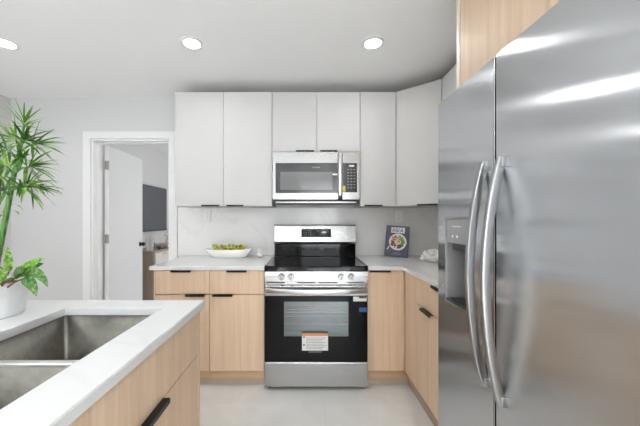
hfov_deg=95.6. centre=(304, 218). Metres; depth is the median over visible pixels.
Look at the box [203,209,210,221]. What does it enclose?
wall outlet
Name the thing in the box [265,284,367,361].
oven
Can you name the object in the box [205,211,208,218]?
socket
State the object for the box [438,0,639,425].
refrigerator
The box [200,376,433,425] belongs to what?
floor
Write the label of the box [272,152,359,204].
microwave
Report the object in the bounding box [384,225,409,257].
cookbook
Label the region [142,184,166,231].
television
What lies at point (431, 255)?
coral
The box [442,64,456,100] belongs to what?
upper cabinet
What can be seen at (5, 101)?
wall
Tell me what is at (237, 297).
base cabinet
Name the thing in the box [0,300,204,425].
island countertop
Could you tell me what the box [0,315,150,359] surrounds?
basin
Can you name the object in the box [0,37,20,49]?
recessed light
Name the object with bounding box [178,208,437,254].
backsplash
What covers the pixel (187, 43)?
diffuser
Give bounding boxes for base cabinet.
[154,270,210,383]
[210,270,264,383]
[367,270,407,383]
[405,272,437,425]
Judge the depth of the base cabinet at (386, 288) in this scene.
2.19 m
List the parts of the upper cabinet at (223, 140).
door, handle, handle, door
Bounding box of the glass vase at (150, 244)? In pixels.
[145,237,154,250]
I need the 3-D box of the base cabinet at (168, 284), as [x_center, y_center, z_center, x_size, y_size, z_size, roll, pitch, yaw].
[-0.932,0.827,2.493,0.420,0.886,0.649,0,0,0]
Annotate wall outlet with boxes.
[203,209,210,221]
[395,210,402,221]
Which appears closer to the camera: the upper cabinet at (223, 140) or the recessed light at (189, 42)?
the recessed light at (189, 42)
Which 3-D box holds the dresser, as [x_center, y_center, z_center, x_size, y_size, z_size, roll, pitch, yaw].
[-2.272,0.858,4.700,0.449,0.825,1.420,0,0,0]
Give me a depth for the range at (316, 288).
2.14 m
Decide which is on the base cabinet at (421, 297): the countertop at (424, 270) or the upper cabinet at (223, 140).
the countertop at (424, 270)
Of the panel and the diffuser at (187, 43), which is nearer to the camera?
the panel
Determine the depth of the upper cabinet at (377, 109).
2.47 m
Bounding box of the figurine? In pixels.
[257,248,262,256]
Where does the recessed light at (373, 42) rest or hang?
in the ceiling
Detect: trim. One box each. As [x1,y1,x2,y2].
[83,131,177,299]
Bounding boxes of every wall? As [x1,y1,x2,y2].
[0,94,10,275]
[11,99,352,299]
[103,144,168,299]
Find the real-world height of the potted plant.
0.807 m
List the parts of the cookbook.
title panel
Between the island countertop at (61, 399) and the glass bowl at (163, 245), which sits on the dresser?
the glass bowl at (163, 245)
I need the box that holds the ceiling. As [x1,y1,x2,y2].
[0,0,456,154]
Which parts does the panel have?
panel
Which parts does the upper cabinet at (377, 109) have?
handle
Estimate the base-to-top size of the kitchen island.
0.879 m
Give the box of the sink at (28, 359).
[0,315,150,408]
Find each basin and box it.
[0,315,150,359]
[0,367,67,408]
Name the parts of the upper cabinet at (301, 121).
door, handle, handle, door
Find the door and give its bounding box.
[105,145,144,299]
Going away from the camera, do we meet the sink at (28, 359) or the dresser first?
the sink at (28, 359)
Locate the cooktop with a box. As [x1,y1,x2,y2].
[264,256,367,270]
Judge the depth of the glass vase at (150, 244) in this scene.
4.08 m
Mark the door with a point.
(123, 171)
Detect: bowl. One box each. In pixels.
[155,242,168,248]
[206,248,251,257]
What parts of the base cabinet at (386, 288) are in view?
handle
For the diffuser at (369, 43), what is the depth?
1.93 m
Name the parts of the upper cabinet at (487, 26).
door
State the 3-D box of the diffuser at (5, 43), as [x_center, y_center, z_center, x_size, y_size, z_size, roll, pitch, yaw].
[-1.995,-1.167,1.930,0.106,0.002,0.106,0,0,0]
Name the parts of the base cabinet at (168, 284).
panel, handle, drawer, door, handle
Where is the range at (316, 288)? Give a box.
[264,225,367,387]
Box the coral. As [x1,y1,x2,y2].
[420,249,437,261]
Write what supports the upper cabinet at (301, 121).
attached to the wall at (54, 234)
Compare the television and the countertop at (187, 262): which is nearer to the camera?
the countertop at (187, 262)
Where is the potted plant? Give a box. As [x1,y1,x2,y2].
[0,99,66,318]
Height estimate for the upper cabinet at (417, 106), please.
0.976 m
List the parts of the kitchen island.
handle, drawer, panel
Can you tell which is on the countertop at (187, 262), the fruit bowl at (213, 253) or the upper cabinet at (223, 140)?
the fruit bowl at (213, 253)
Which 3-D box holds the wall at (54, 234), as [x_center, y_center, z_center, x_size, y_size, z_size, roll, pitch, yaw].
[-0.740,0.050,2.885,4.240,2.440,0.130,0,0,0]
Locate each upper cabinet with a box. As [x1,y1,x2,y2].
[175,92,275,207]
[272,92,359,151]
[353,92,395,207]
[386,79,441,207]
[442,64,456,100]
[461,0,559,84]
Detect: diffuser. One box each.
[0,39,15,47]
[183,39,199,47]
[365,39,380,47]
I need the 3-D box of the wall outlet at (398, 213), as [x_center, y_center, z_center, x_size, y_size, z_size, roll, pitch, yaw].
[0.907,-0.027,2.802,0.073,0.111,0.009,0,0,0]
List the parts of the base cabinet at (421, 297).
filler panel, handle, drawer, door, handle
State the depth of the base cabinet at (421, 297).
1.88 m
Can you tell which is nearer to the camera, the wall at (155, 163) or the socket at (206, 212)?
the socket at (206, 212)
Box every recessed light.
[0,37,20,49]
[179,36,203,49]
[361,36,384,49]
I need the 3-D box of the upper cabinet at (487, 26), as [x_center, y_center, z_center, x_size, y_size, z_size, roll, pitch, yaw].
[1.059,-0.874,0.885,0.636,0.587,1.000,0,0,0]
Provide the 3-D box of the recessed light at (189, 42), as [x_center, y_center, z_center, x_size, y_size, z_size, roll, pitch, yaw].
[-0.752,-1.167,1.930,0.154,0.006,0.154,0,0,0]
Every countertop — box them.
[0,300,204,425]
[149,255,273,269]
[355,255,437,287]
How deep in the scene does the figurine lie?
2.66 m
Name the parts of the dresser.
drawer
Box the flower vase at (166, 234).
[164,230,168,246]
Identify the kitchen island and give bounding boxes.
[65,311,199,425]
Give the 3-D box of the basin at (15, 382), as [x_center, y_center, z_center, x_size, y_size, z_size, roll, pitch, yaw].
[-0.773,0.504,0.598,0.401,0.227,0.407,0,0,0]
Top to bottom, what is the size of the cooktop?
0.040 m
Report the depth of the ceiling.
1.94 m
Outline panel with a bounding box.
[457,0,460,88]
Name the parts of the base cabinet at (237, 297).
handle, handle, drawer, door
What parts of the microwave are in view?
door, handle, control panel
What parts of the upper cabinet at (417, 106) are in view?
handle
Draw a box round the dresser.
[142,246,168,299]

